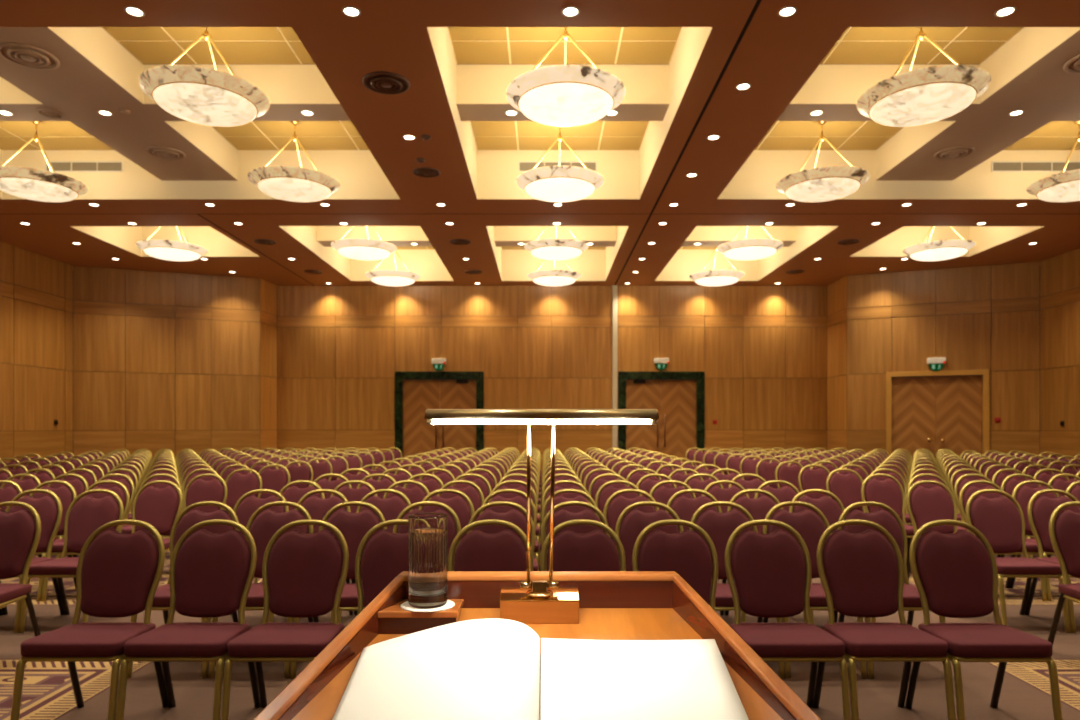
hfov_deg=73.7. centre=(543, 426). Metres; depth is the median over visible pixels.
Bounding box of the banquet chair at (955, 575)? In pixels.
[905,520,1062,719]
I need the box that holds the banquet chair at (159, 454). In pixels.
[152,454,174,460]
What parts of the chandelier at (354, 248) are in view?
lamp shade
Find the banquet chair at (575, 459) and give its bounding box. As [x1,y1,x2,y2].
[571,456,592,473]
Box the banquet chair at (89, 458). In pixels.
[76,454,94,461]
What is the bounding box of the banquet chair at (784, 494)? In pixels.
[754,480,801,511]
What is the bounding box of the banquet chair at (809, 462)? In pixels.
[788,458,812,468]
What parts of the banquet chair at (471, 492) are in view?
frame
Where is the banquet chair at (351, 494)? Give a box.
[330,480,376,512]
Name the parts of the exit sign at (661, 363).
sign plate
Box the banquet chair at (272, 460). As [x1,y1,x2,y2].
[267,456,289,464]
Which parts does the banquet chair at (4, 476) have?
backrest, frame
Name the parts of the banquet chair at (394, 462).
backrest, frame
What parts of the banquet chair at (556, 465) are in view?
frame, backrest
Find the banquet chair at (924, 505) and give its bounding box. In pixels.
[904,480,956,583]
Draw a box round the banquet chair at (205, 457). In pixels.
[203,452,220,460]
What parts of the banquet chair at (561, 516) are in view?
backrest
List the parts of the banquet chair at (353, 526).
leg, seat frame, seat, backrest, frame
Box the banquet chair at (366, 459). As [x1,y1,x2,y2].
[353,452,373,469]
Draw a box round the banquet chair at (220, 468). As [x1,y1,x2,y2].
[215,461,243,475]
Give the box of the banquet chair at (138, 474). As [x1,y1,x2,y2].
[111,464,140,491]
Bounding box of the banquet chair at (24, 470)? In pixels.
[0,464,27,479]
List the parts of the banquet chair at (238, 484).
backrest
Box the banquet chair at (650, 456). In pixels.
[645,452,662,457]
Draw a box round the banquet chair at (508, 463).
[490,456,510,468]
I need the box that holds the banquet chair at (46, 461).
[26,458,51,468]
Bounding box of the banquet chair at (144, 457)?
[129,454,148,472]
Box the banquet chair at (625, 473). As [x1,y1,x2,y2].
[618,464,648,480]
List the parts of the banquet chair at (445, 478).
backrest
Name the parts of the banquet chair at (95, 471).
backrest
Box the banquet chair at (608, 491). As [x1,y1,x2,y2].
[595,480,641,531]
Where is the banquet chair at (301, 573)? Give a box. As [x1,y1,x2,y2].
[221,519,348,719]
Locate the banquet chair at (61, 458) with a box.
[47,454,66,460]
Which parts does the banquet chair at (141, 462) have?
backrest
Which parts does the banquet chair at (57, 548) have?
leg, seat, seat frame, backrest, frame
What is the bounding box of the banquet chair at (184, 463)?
[178,458,204,477]
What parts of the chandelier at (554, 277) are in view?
lamp shade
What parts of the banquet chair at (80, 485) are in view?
backrest, frame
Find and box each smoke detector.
[119,109,129,114]
[416,158,424,162]
[421,135,430,139]
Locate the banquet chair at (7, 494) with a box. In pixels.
[0,480,23,577]
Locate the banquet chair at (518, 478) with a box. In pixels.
[503,468,539,538]
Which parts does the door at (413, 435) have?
handle, handle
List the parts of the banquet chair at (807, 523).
leg, frame, backrest, seat, seat frame, leg, leg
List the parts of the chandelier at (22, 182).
chain, lamp shade, chain, chain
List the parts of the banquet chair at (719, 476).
backrest, frame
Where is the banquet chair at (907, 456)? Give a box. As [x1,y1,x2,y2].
[891,452,911,467]
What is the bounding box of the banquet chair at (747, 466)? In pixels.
[740,456,762,480]
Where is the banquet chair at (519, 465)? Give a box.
[507,464,540,534]
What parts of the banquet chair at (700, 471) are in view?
backrest, frame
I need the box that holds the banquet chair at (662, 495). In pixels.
[648,480,695,510]
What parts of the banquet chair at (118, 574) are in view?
leg, seat frame, leg, seat, leg, frame, backrest, leg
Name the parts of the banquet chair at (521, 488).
backrest, frame, seat, leg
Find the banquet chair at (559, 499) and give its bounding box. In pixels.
[539,489,598,570]
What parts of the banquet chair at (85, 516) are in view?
leg, seat frame, seat, leg, leg, frame, backrest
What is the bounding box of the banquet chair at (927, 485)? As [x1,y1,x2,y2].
[907,474,966,565]
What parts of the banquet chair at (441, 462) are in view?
backrest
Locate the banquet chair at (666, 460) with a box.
[660,456,682,464]
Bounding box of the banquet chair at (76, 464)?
[57,458,82,468]
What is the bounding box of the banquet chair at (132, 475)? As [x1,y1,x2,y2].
[72,468,137,556]
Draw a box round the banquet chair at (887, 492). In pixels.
[861,474,921,553]
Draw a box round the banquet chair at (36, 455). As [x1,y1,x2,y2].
[19,454,40,461]
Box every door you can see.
[395,371,483,462]
[618,371,704,462]
[886,370,988,459]
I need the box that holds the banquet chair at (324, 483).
[311,474,351,498]
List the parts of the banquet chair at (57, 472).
backrest, frame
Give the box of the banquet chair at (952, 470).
[947,464,977,490]
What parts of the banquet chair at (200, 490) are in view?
frame, backrest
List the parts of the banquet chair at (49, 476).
backrest, frame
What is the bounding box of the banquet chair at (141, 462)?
[121,458,145,483]
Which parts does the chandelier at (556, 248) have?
lamp shade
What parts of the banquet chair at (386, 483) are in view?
frame, backrest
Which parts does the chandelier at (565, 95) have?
chain, chain, lamp shade, chain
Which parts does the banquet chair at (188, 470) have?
backrest, frame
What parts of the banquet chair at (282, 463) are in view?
backrest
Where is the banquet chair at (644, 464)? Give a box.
[636,458,661,472]
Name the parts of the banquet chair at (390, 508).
leg, backrest, frame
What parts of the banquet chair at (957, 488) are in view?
backrest, frame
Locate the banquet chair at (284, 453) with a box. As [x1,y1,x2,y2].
[279,452,298,458]
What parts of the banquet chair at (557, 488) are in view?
backrest, frame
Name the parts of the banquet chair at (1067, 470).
frame, backrest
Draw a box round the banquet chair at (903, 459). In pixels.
[885,456,910,472]
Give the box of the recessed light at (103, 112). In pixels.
[97,110,112,115]
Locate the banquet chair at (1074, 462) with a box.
[1069,458,1079,469]
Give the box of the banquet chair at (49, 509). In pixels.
[0,489,64,632]
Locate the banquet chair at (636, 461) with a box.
[631,456,652,464]
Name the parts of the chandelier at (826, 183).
chain, chain, lamp shade, chain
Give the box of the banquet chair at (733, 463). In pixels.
[726,454,747,474]
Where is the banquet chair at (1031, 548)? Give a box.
[959,480,1046,600]
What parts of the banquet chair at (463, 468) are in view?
backrest, frame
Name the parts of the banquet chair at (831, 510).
leg, backrest, frame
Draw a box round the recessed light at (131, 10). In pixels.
[124,6,144,16]
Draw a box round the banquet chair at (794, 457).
[780,454,800,461]
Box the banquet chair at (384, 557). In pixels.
[355,519,407,614]
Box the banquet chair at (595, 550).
[540,519,625,570]
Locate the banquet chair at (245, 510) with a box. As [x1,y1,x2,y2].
[201,489,288,622]
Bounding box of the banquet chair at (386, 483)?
[357,474,397,498]
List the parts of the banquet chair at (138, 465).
backrest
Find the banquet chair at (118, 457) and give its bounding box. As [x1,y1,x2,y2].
[104,454,121,463]
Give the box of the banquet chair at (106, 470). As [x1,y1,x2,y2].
[82,461,109,475]
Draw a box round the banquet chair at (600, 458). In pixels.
[597,454,615,462]
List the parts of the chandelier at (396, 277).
lamp shade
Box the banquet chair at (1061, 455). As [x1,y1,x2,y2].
[1047,454,1068,461]
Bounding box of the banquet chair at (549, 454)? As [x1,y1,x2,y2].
[543,454,563,463]
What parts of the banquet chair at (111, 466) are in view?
backrest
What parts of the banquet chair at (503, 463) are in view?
backrest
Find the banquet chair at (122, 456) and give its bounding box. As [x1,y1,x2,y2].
[108,452,124,460]
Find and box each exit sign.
[431,358,445,370]
[654,358,668,369]
[927,357,945,370]
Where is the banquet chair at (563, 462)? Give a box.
[541,461,570,506]
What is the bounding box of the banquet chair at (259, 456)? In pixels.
[255,452,272,457]
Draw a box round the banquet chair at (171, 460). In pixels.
[148,458,176,468]
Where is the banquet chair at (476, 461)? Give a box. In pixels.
[459,456,481,467]
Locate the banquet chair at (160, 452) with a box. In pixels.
[153,452,174,458]
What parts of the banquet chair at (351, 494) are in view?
frame, backrest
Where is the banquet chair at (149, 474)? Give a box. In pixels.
[128,468,179,519]
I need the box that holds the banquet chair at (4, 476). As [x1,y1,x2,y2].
[0,468,13,486]
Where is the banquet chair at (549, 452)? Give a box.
[543,452,563,460]
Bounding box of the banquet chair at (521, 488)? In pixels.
[489,480,538,570]
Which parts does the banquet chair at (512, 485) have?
frame, backrest, seat, leg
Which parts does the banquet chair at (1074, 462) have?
backrest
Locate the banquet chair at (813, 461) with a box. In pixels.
[798,456,821,464]
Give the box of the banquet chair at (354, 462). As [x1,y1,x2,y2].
[340,454,361,474]
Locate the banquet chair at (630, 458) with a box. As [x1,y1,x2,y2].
[625,454,644,461]
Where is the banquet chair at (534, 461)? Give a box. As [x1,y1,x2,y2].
[514,458,540,505]
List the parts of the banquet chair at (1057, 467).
backrest, frame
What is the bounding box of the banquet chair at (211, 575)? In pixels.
[116,519,260,719]
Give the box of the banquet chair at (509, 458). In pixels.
[494,454,513,465]
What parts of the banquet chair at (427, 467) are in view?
backrest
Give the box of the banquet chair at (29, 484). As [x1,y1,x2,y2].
[0,474,41,556]
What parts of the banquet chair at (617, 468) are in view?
backrest, frame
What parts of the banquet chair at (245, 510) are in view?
backrest, frame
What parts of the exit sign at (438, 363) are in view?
sign plate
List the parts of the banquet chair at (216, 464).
backrest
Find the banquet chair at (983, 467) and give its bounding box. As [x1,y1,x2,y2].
[979,461,1005,475]
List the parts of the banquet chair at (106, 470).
backrest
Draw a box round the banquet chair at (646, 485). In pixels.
[636,474,675,498]
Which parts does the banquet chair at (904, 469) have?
backrest, frame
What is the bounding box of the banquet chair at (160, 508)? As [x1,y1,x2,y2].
[132,480,182,552]
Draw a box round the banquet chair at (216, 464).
[211,458,236,470]
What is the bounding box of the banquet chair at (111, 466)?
[91,458,114,470]
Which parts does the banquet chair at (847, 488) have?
backrest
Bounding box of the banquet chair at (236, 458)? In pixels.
[233,454,252,461]
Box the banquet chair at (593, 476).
[583,468,619,498]
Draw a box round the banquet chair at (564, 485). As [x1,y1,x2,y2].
[540,474,582,543]
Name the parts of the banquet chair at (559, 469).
frame, backrest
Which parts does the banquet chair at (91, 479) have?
backrest, frame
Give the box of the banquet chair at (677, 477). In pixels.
[667,468,702,487]
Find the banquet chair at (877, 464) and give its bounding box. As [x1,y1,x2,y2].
[857,456,879,466]
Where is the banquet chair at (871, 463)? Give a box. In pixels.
[852,458,876,470]
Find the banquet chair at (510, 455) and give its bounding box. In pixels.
[498,452,515,462]
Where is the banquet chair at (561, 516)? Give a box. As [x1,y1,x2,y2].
[541,501,609,570]
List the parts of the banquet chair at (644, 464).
frame, backrest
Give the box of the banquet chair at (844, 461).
[828,456,849,464]
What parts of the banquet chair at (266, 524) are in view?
leg, seat frame, seat, frame, backrest, leg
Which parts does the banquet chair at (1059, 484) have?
frame, backrest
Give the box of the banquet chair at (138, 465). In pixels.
[117,461,143,490]
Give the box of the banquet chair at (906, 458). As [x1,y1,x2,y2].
[889,454,910,473]
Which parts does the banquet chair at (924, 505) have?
leg, frame, backrest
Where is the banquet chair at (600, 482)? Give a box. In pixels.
[588,474,629,537]
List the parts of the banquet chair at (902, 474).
backrest, frame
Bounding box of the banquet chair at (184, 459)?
[178,456,200,473]
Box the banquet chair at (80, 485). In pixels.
[41,474,88,558]
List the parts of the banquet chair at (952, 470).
backrest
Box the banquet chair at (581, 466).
[576,461,604,477]
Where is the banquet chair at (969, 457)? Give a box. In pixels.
[966,454,983,463]
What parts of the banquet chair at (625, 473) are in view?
backrest, frame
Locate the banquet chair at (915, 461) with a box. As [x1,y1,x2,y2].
[912,458,938,466]
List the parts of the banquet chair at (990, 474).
backrest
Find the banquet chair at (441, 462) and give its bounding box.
[420,458,445,468]
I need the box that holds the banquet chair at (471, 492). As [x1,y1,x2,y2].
[437,480,483,520]
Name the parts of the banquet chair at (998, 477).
backrest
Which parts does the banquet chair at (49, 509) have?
leg, leg, backrest, frame, seat, leg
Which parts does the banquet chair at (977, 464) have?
backrest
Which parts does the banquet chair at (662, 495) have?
frame, backrest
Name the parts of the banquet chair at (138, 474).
backrest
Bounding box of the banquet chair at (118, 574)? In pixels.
[10,519,168,719]
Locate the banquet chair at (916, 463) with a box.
[911,461,940,470]
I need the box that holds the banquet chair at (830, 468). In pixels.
[810,461,839,474]
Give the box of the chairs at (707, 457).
[55,448,1057,493]
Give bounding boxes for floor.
[0,525,1079,719]
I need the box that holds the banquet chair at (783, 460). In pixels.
[769,456,790,465]
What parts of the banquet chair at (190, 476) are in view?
backrest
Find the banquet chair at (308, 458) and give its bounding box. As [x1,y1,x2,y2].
[305,452,323,459]
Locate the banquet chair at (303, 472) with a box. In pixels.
[286,461,312,487]
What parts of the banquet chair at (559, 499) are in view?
backrest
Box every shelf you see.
[378,599,463,617]
[379,609,461,633]
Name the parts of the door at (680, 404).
handle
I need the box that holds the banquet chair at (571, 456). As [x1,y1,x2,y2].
[568,452,585,463]
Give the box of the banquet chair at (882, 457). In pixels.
[867,452,884,460]
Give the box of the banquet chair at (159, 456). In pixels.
[150,456,175,464]
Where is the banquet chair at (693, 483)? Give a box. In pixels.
[682,474,722,497]
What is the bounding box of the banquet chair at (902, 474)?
[875,464,907,511]
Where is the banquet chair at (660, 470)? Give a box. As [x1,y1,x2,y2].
[656,464,686,479]
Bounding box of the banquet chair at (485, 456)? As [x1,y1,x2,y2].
[471,452,489,460]
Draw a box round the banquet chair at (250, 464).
[244,458,268,467]
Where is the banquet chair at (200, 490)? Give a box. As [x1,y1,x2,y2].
[161,474,226,576]
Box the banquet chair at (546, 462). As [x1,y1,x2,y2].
[541,458,568,499]
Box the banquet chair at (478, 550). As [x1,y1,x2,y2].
[448,519,533,570]
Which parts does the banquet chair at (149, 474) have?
frame, backrest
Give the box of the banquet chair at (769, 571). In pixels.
[725,520,850,719]
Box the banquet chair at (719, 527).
[689,501,784,678]
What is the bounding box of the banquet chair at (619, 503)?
[603,489,658,570]
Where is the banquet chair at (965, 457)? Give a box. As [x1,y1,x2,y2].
[963,452,979,460]
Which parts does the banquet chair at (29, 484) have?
backrest, frame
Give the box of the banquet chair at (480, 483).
[451,474,491,502]
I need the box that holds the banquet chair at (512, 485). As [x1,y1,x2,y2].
[496,474,539,564]
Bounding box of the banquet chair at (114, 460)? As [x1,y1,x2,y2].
[97,456,117,466]
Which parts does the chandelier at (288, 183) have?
chain, lamp shade, chain, chain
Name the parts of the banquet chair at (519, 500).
backrest, frame, seat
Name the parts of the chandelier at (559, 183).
chain, chain, lamp shade, chain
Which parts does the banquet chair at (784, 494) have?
frame, backrest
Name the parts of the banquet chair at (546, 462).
frame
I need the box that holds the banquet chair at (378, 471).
[357,464,388,480]
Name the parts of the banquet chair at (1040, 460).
backrest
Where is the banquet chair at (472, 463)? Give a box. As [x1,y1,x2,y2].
[452,458,476,472]
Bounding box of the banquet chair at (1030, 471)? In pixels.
[1022,464,1053,479]
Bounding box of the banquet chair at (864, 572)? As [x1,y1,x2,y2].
[813,519,955,719]
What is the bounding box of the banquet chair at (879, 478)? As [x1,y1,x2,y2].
[868,468,911,525]
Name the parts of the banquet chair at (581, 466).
backrest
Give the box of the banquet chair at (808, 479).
[798,464,831,498]
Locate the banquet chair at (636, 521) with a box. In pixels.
[615,501,682,570]
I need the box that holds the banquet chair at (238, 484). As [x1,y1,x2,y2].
[223,468,261,516]
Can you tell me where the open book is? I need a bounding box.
[332,618,748,719]
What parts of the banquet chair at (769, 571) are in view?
backrest, frame, seat, seat frame, leg, leg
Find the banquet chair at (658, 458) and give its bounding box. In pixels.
[650,454,671,460]
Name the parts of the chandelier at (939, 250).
lamp shade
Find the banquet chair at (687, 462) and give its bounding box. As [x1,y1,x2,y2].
[679,461,707,474]
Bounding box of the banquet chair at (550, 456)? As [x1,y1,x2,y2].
[543,456,565,465]
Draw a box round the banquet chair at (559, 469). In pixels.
[541,468,578,526]
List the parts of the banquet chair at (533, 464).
frame, backrest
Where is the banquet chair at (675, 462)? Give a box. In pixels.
[669,458,693,469]
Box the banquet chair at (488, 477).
[461,468,496,490]
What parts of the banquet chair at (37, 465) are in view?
frame, backrest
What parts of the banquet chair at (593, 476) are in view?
backrest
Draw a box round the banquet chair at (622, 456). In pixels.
[619,452,637,460]
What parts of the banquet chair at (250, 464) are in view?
backrest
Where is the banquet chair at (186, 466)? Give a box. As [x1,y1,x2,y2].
[179,461,208,484]
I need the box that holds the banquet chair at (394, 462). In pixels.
[374,461,402,473]
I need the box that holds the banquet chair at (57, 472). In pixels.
[35,464,65,479]
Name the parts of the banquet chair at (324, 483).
backrest, frame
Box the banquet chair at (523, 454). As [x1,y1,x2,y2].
[520,454,540,487]
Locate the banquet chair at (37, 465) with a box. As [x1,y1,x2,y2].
[12,461,40,473]
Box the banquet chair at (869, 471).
[844,461,872,475]
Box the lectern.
[253,571,820,719]
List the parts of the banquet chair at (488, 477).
backrest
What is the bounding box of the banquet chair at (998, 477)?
[992,468,1027,487]
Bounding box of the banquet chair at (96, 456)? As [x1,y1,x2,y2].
[81,452,98,458]
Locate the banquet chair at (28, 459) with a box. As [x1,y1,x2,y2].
[8,456,30,464]
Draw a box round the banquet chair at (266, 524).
[208,501,312,678]
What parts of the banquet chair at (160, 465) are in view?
frame, backrest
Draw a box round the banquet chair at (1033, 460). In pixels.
[1028,456,1050,464]
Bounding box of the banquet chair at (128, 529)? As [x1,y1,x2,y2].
[121,474,180,536]
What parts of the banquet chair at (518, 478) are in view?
backrest, frame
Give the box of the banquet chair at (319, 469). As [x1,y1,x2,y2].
[307,458,331,481]
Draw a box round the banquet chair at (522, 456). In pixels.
[516,456,540,492]
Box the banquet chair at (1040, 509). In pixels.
[1025,489,1079,632]
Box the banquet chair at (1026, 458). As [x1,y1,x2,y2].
[1021,454,1040,460]
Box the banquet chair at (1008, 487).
[1001,474,1047,558]
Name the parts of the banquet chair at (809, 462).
backrest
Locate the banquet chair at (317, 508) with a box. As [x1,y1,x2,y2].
[268,489,353,622]
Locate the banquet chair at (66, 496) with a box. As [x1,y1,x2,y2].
[30,480,76,601]
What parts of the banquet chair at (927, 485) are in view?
leg, backrest, frame, seat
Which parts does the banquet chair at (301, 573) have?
leg, leg, seat frame, seat, frame, backrest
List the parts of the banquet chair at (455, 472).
backrest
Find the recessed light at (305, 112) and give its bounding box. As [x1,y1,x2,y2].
[301,110,313,115]
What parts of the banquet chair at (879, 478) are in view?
backrest, seat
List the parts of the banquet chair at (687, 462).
backrest, frame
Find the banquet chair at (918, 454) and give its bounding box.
[913,454,936,461]
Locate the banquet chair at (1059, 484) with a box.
[1047,474,1079,556]
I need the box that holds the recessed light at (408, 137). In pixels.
[403,135,415,139]
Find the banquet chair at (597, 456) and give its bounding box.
[593,452,611,459]
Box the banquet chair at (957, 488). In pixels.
[954,474,1000,556]
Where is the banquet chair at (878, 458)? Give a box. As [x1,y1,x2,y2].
[863,454,882,463]
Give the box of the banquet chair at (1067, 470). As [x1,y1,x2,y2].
[1061,464,1079,479]
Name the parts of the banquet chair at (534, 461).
frame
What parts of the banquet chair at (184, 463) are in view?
backrest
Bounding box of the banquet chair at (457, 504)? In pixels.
[419,489,474,539]
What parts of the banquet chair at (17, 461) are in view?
backrest, frame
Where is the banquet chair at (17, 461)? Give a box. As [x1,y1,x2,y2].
[0,458,19,468]
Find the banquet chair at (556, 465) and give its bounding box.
[541,464,574,513]
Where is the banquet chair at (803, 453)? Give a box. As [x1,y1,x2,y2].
[789,452,807,458]
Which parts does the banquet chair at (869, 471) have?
backrest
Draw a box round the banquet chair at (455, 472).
[433,464,464,480]
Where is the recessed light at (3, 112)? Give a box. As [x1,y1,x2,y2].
[0,110,13,115]
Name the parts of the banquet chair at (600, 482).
backrest, frame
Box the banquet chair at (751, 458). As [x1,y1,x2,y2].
[740,452,758,459]
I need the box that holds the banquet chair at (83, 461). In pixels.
[67,456,88,464]
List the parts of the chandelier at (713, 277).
lamp shade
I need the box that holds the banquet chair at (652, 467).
[645,461,673,473]
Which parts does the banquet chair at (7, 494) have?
backrest, frame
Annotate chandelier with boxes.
[0,121,87,201]
[136,226,207,260]
[138,27,269,126]
[247,121,340,201]
[331,226,396,259]
[365,251,419,285]
[506,27,625,126]
[516,127,603,201]
[524,226,588,259]
[527,259,580,285]
[689,247,744,285]
[717,226,783,259]
[776,121,869,201]
[856,27,990,126]
[903,226,975,260]
[1026,121,1079,201]
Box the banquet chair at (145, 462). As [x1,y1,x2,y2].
[125,456,146,474]
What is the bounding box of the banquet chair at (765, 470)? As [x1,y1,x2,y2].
[756,458,781,487]
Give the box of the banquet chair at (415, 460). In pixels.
[400,456,423,465]
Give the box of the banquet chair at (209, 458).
[205,454,224,463]
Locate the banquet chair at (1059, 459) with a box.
[1057,456,1079,464]
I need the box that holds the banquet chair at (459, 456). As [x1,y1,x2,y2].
[446,452,463,460]
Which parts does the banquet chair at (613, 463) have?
backrest, frame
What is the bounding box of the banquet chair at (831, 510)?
[789,489,875,623]
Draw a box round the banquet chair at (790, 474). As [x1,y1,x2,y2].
[775,461,804,493]
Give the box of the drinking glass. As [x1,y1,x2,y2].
[408,513,446,608]
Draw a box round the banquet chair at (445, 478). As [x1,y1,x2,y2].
[419,468,454,488]
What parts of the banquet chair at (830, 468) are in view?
backrest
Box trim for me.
[612,285,616,450]
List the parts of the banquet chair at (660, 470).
backrest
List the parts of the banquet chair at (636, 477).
backrest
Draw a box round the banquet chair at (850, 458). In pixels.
[835,454,854,461]
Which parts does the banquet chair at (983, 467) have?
backrest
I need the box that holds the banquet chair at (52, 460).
[37,456,59,464]
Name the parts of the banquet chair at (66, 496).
leg, seat, backrest, frame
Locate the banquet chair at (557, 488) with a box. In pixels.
[540,480,590,554]
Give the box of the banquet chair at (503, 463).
[484,458,508,473]
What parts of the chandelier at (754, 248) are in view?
lamp shade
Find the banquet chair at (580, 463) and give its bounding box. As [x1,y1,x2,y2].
[574,458,597,477]
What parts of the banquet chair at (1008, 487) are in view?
frame, backrest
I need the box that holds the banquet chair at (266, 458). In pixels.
[260,454,280,460]
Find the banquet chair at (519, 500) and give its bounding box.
[480,489,537,570]
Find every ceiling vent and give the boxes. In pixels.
[0,42,59,69]
[37,108,62,118]
[45,161,122,171]
[145,146,185,159]
[254,239,275,244]
[304,270,322,273]
[362,71,409,94]
[413,167,439,177]
[450,239,470,244]
[464,270,481,273]
[518,161,596,171]
[786,270,803,273]
[837,239,859,244]
[934,146,974,159]
[991,161,1079,171]
[1063,54,1079,73]
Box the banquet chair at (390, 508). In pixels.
[339,489,412,622]
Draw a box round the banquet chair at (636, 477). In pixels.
[625,468,660,488]
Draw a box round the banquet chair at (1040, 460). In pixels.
[1037,458,1062,468]
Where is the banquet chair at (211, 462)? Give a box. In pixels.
[208,456,230,466]
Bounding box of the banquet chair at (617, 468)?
[611,461,638,478]
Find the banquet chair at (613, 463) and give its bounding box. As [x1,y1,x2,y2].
[606,458,630,473]
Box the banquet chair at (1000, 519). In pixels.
[965,489,1070,632]
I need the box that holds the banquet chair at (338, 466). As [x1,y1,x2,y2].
[325,456,347,480]
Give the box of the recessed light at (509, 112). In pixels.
[505,110,517,115]
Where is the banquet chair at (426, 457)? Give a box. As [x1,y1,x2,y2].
[411,454,432,461]
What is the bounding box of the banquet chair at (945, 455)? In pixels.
[939,454,958,471]
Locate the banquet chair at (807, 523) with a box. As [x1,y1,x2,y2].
[763,501,866,677]
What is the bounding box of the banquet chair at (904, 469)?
[879,461,908,504]
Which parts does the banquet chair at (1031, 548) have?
backrest, frame, leg, seat frame, seat, leg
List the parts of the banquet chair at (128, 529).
seat, backrest, frame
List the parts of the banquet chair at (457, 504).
frame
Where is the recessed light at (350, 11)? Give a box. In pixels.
[342,6,360,16]
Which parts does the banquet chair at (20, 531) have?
seat frame, seat, backrest, frame, leg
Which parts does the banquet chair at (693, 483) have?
backrest, frame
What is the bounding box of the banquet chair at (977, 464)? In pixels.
[974,458,997,470]
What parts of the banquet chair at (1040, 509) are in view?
leg, seat, frame, backrest, leg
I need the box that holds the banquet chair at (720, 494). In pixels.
[702,480,748,582]
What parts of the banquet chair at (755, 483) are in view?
frame, backrest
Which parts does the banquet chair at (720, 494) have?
backrest, frame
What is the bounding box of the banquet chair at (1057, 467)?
[1048,461,1075,473]
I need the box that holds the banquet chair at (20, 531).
[0,501,40,636]
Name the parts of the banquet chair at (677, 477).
frame, backrest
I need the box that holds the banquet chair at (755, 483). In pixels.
[728,474,768,498]
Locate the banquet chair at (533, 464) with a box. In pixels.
[508,461,540,524]
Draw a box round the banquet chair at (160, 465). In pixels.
[131,464,178,513]
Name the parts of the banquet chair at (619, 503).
backrest, frame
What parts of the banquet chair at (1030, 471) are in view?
frame, backrest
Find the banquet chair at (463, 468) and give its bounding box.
[443,461,470,474]
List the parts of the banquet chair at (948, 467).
backrest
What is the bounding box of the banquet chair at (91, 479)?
[62,468,96,489]
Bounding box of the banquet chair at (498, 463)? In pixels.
[476,461,505,480]
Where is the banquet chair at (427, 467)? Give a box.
[408,461,436,473]
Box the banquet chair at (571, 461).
[569,454,592,465]
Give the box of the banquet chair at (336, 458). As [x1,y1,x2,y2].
[329,452,347,459]
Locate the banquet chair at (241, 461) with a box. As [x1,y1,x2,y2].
[238,456,259,467]
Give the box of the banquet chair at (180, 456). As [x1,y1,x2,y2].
[176,452,196,465]
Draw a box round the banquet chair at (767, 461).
[754,454,772,462]
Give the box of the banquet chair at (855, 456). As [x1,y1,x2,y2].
[840,452,858,460]
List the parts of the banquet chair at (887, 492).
backrest, frame, seat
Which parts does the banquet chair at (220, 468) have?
backrest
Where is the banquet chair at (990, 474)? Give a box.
[985,464,1015,480]
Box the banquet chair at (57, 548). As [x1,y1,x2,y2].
[41,480,129,601]
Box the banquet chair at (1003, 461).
[999,456,1020,464]
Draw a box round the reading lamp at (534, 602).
[425,409,658,623]
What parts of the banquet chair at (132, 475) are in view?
frame, backrest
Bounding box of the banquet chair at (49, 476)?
[20,468,54,486]
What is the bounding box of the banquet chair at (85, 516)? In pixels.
[19,489,123,632]
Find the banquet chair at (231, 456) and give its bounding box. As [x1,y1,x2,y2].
[229,452,247,458]
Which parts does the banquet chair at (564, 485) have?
frame, backrest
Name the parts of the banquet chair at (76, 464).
backrest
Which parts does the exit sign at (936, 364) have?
sign plate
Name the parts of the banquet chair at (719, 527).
backrest, seat, frame, seat frame, leg, leg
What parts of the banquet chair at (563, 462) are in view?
frame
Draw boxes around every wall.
[0,241,72,462]
[74,266,259,461]
[260,279,276,450]
[277,286,826,470]
[827,276,846,450]
[847,262,1038,455]
[1040,248,1079,458]
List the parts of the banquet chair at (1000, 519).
backrest, frame, leg, leg, seat, seat frame, leg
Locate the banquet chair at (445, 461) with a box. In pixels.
[430,456,451,466]
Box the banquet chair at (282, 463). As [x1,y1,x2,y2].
[274,458,300,468]
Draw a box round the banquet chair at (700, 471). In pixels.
[693,464,724,480]
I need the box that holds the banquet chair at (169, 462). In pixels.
[147,461,177,471]
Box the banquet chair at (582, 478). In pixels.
[579,464,611,483]
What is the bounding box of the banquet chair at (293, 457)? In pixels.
[287,454,307,461]
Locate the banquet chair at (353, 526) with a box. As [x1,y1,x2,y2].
[290,501,386,678]
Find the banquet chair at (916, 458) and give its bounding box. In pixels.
[912,456,936,463]
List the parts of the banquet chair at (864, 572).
leg, leg, backrest, frame, seat, seat frame, leg, leg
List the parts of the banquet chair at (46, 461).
backrest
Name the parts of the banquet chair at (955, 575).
leg, backrest, leg, frame, seat, leg, seat frame, leg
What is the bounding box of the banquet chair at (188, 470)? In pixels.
[181,464,213,510]
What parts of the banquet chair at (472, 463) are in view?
backrest, frame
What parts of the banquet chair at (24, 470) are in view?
backrest, frame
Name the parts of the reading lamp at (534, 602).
rod, brass plate, lamp shade, rod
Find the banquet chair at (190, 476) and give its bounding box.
[180,468,220,520]
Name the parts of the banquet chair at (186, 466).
backrest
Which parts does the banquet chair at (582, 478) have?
backrest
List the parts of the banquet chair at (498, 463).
backrest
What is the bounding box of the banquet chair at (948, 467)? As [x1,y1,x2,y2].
[945,461,971,484]
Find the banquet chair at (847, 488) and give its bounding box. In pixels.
[826,468,865,513]
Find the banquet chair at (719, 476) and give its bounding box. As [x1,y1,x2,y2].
[709,468,743,487]
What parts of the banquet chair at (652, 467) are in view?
backrest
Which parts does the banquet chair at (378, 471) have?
backrest, frame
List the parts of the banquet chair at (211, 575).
leg, leg, seat frame, seat, frame, backrest, leg, leg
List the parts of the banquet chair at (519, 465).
backrest, frame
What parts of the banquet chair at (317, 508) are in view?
leg, backrest, frame, leg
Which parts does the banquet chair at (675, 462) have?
backrest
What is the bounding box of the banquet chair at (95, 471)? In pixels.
[73,464,103,480]
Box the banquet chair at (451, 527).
[393,501,460,570]
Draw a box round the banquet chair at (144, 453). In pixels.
[133,452,149,467]

